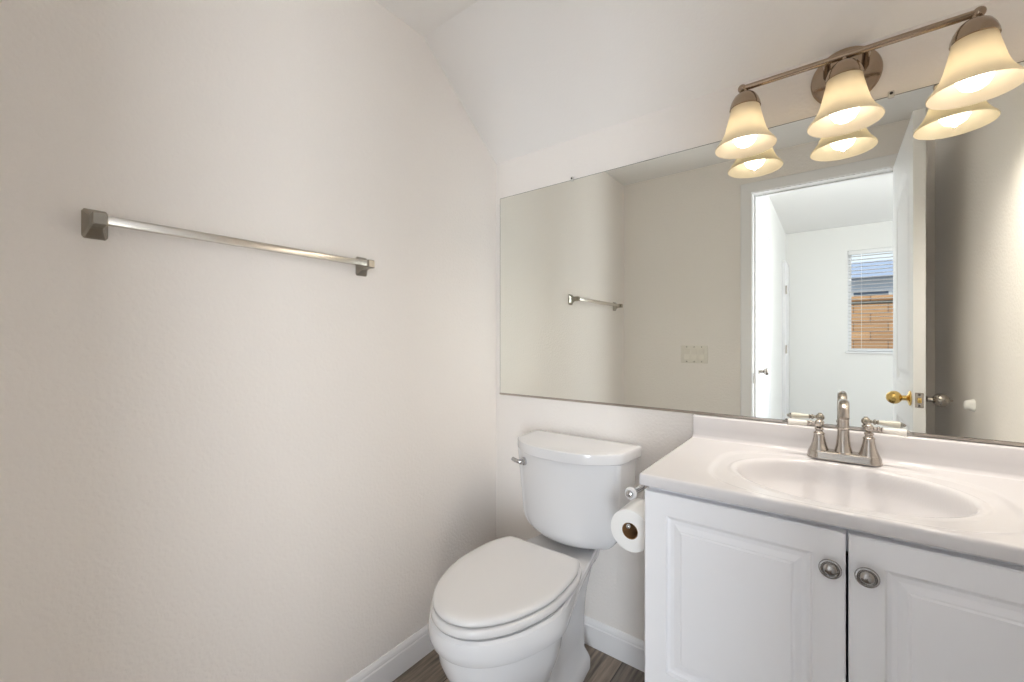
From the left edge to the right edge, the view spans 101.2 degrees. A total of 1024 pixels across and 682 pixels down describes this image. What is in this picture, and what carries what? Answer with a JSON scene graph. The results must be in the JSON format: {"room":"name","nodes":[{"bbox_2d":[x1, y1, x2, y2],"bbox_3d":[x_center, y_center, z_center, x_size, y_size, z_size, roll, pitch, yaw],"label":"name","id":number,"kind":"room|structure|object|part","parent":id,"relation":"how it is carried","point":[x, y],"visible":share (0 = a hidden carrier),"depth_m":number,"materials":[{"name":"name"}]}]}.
{"room":"bathroom","nodes":[
{"label":"bathroom","id":0,"kind":"room"},
{"bbox_2d":[0,0,495,681],"bbox_3d":[-0.558,-0.035,1.326,0.100,2.375,1.677,0,0,37],"label":"wall","id":1,"kind":"structure","parent":0,"point":[219,462],"depth_m":1.06,"materials":[{"name":"white paint"}]},
{"bbox_2d":[81,208,374,276],"bbox_3d":[-0.644,-0.237,1.083,0.058,0.059,0.649,0,0,37],"label":"towel bar","id":2,"kind":"object","parent":1,"relation":"attached to","point":[94,223],"visible":1,"depth_m":0.94,"materials":[{"name":"silver metal"}]},
{"bbox_3d":[-0.829,-0.237,0.840,0.058,0.059,0.039,0,0,37],"label":"post","id":3,"kind":"part","parent":2,"relation":"part of","materials":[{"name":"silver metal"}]},
{"bbox_3d":[-0.459,-0.237,1.325,0.058,0.059,0.039,0,0,37],"label":"post","id":4,"kind":"part","parent":2,"relation":"part of","materials":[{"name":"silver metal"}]},
{"bbox_2d":[346,624,433,681],"bbox_3d":[-0.509,1.103,1.298,0.013,0.099,1.462,0,0,37],"label":"baseboard","id":5,"kind":"structure","parent":1,"relation":"attached to","point":[399,659],"depth_m":1.44,"materials":[{"name":"white wood"}]},
{"bbox_2d":[392,643,644,681],"bbox_3d":[-0.152,1.178,-0.947,3.500,0.050,4.800,0,0,37],"label":"floor","id":6,"kind":"structure","parent":0,"point":[604,667],"depth_m":1.47,"materials":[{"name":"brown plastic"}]},
{"bbox_2d":[428,430,640,681],"bbox_3d":[0.060,0.757,1.306,0.442,0.791,0.716,0,0,37],"label":"toilet","id":7,"kind":"object","parent":6,"relation":"on","point":[510,609],"visible":1,"depth_m":1.28,"materials":[{"name":"white ceramic"}]},
{"bbox_3d":[-0.031,0.684,1.214,0.344,0.019,0.445,0,0,37],"label":"seat lid","id":8,"kind":"part","parent":7,"relation":"part of","materials":[{"name":"white plastic"}]},
{"bbox_3d":[-0.031,0.710,1.214,0.354,0.024,0.455,0,0,37],"label":"seat","id":9,"kind":"part","parent":7,"relation":"part of","materials":[{"name":"white plastic"}]},
{"bbox_3d":[0.038,0.939,1.304,0.380,0.428,0.687,0,0,37],"label":"bowl","id":10,"kind":"part","parent":7,"relation":"part of","materials":[{"name":"white ceramic"}]},
{"bbox_3d":[0.029,0.440,1.539,0.056,0.030,0.039,0,0,37],"label":"flush lever","id":11,"kind":"part","parent":7,"relation":"part of","materials":[{"name":"silver metal"}]},
{"bbox_3d":[0.208,0.550,1.500,0.412,0.302,0.210,0,0,37],"label":"tank","id":12,"kind":"part","parent":7,"relation":"part of","materials":[{"name":"white ceramic"}]},
{"bbox_3d":[0.203,0.380,1.493,0.442,0.037,0.244,0,0,37],"label":"tank lid","id":13,"kind":"part","parent":7,"relation":"part of","materials":[{"name":"white ceramic"}]},
{"bbox_2d":[645,486,1023,681],"bbox_3d":[0.740,0.744,0.932,0.745,0.817,0.501,0,0,37],"label":"vanity cabinet","id":14,"kind":"object","parent":6,"relation":"on","point":[734,593],"visible":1,"depth_m":0.80,"materials":[{"name":"white wood"}]},
{"bbox_2d":[625,485,648,528],"bbox_3d":[0.363,0.442,1.133,0.149,0.095,0.096,0,0,-44],"label":"paper holder","id":15,"kind":"object","parent":14,"relation":"attached to","point":[631,493],"visible":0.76,"depth_m":1.13,"materials":[{"name":"silver metal"}]},
{"bbox_2d":[611,498,644,551],"bbox_3d":[0.340,0.498,1.142,0.109,0.109,0.104,0,0,37],"label":"toilet paper roll","id":16,"kind":"object","parent":15,"relation":"hanging from","point":[632,539],"visible":0.7,"depth_m":1.11,"materials":[{"name":"white paper"}]},
{"bbox_3d":[0.355,0.412,1.173,0.020,0.018,0.104,0,0,42],"label":"arm","id":17,"kind":"part","parent":15,"relation":"part of","materials":[{"name":"silver metal"}]},
{"bbox_3d":[0.461,0.574,0.876,0.368,0.454,0.020,0,0,37],"label":"door","id":18,"kind":"part","parent":14,"relation":"part of","materials":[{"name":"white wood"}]},
{"bbox_3d":[0.575,0.410,0.760,0.034,0.034,0.027,0,0,37],"label":"knob","id":19,"kind":"part","parent":14,"relation":"part of","materials":[{"name":"grey metal"}]},
{"bbox_2d":[640,414,1023,564],"bbox_3d":[0.749,0.346,0.946,0.758,0.212,0.494,0,0,37],"label":"countertop","id":20,"kind":"structure","parent":14,"relation":"on","point":[959,496],"depth_m":0.97,"materials":[{"name":"stone"}]},
{"bbox_2d":[783,398,913,465],"bbox_3d":[0.839,0.227,1.063,0.266,0.164,0.138,0,0,37],"label":"faucet","id":21,"kind":"object","parent":20,"relation":"on","point":[868,454],"visible":1,"depth_m":1.08,"materials":[{"name":"silver metal"}]},
{"bbox_3d":[0.806,0.221,1.133,0.019,0.015,0.015,0,0,37],"label":"lever","id":22,"kind":"part","parent":21,"relation":"part of","materials":[{"name":"silver metal"}]},
{"bbox_3d":[0.836,0.220,1.059,0.043,0.150,0.128,0,0,37],"label":"spout","id":23,"kind":"part","parent":21,"relation":"part of","materials":[{"name":"silver metal"}]},
{"bbox_3d":[0.861,0.298,1.092,0.156,0.022,0.055,0,0,37],"label":"plate","id":24,"kind":"part","parent":21,"relation":"part of","materials":[{"name":"silver metal"}]},
{"bbox_3d":[0.915,0.221,1.050,0.019,0.015,0.015,0,0,37],"label":"lever","id":25,"kind":"part","parent":21,"relation":"part of","materials":[{"name":"silver metal"}]},
{"bbox_3d":[0.616,0.408,0.729,0.034,0.034,0.027,0,0,37],"label":"knob","id":26,"kind":"part","parent":14,"relation":"part of","materials":[{"name":"grey metal"}]},
{"bbox_3d":[0.759,0.574,0.649,0.373,0.454,0.020,0,0,37],"label":"door","id":27,"kind":"part","parent":14,"relation":"part of","materials":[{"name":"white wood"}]},
{"bbox_2d":[375,0,991,163],"bbox_3d":[0.122,-1.007,0.817,1.600,0.430,1.462,0,0,37],"label":"ceiling","id":28,"kind":"structure","parent":0,"point":[530,76],"depth_m":1.37,"materials":[{"name":"white paint"}]},
{"bbox_2d":[496,0,1023,640],"bbox_3d":[0.636,0.170,1.407,1.700,1.965,0.100,0,0,37],"label":"wall","id":29,"kind":"structure","parent":0,"point":[615,592],"depth_m":1.50,"materials":[{"name":"white paint"}]},
{"bbox_2d":[584,615,644,671],"bbox_3d":[0.270,1.103,1.615,0.840,0.099,0.013,0,0,37],"label":"baseboard","id":30,"kind":"structure","parent":29,"relation":"attached to","point":[624,647],"depth_m":1.53,"materials":[{"name":"white wood"}]},
{"bbox_2d":[499,61,1023,445],"bbox_3d":[0.571,-0.203,1.387,1.570,0.878,0.011,0,0,37],"label":"wall mirror","id":31,"kind":"object","parent":29,"relation":"attached to","point":[878,267],"visible":1,"depth_m":1.21,"materials":[{"name":"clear mirror"}]},
{"bbox_2d":[715,6,1023,158],"bbox_3d":[0.849,-0.672,1.071,0.602,0.241,0.178,0,0,37],"label":"vanity light","id":32,"kind":"object","parent":29,"relation":"attached to","point":[979,67],"visible":1,"depth_m":1.02,"materials":[{"name":"beige glass"}]},
{"bbox_3d":[0.664,-0.593,1.197,0.062,0.078,0.062,0,0,37],"label":"bulb","id":33,"kind":"part","parent":32,"relation":"part of","materials":[{"name":"white glass"}]},
{"bbox_3d":[0.664,-0.612,1.197,0.155,0.122,0.155,0,0,37],"label":"lamp shade","id":34,"kind":"part","parent":32,"relation":"part of","materials":[{"name":"white glass"}]},
{"bbox_3d":[0.839,-0.723,1.119,0.017,0.020,0.089,0,0,37],"label":"arm","id":35,"kind":"part","parent":32,"relation":"part of","materials":[{"name":"silver metal"}]},
{"bbox_3d":[0.841,-0.593,1.063,0.062,0.078,0.062,0,0,37],"label":"bulb","id":36,"kind":"part","parent":32,"relation":"part of","materials":[{"name":"white glass"}]},
{"bbox_3d":[0.841,-0.612,1.063,0.155,0.122,0.155,0,0,37],"label":"lamp shade","id":37,"kind":"part","parent":32,"relation":"part of","materials":[{"name":"white glass"}]},
{"bbox_3d":[0.898,-0.715,1.132,0.154,0.154,0.020,0,0,37],"label":"plate","id":38,"kind":"part","parent":32,"relation":"part of","materials":[{"name":"silver metal"}]},
{"bbox_3d":[0.902,-0.723,1.071,0.017,0.020,0.089,0,0,37],"label":"arm","id":39,"kind":"part","parent":32,"relation":"part of","materials":[{"name":"silver metal"}]},
{"bbox_3d":[1.020,-0.612,0.926,0.155,0.122,0.155,0,0,37],"label":"lamp shade","id":40,"kind":"part","parent":32,"relation":"part of","materials":[{"name":"white glass"}]},
{"bbox_3d":[1.020,-0.593,0.926,0.062,0.078,0.062,0,0,37],"label":"bulb","id":41,"kind":"part","parent":32,"relation":"part of","materials":[{"name":"white glass"}]}
]}

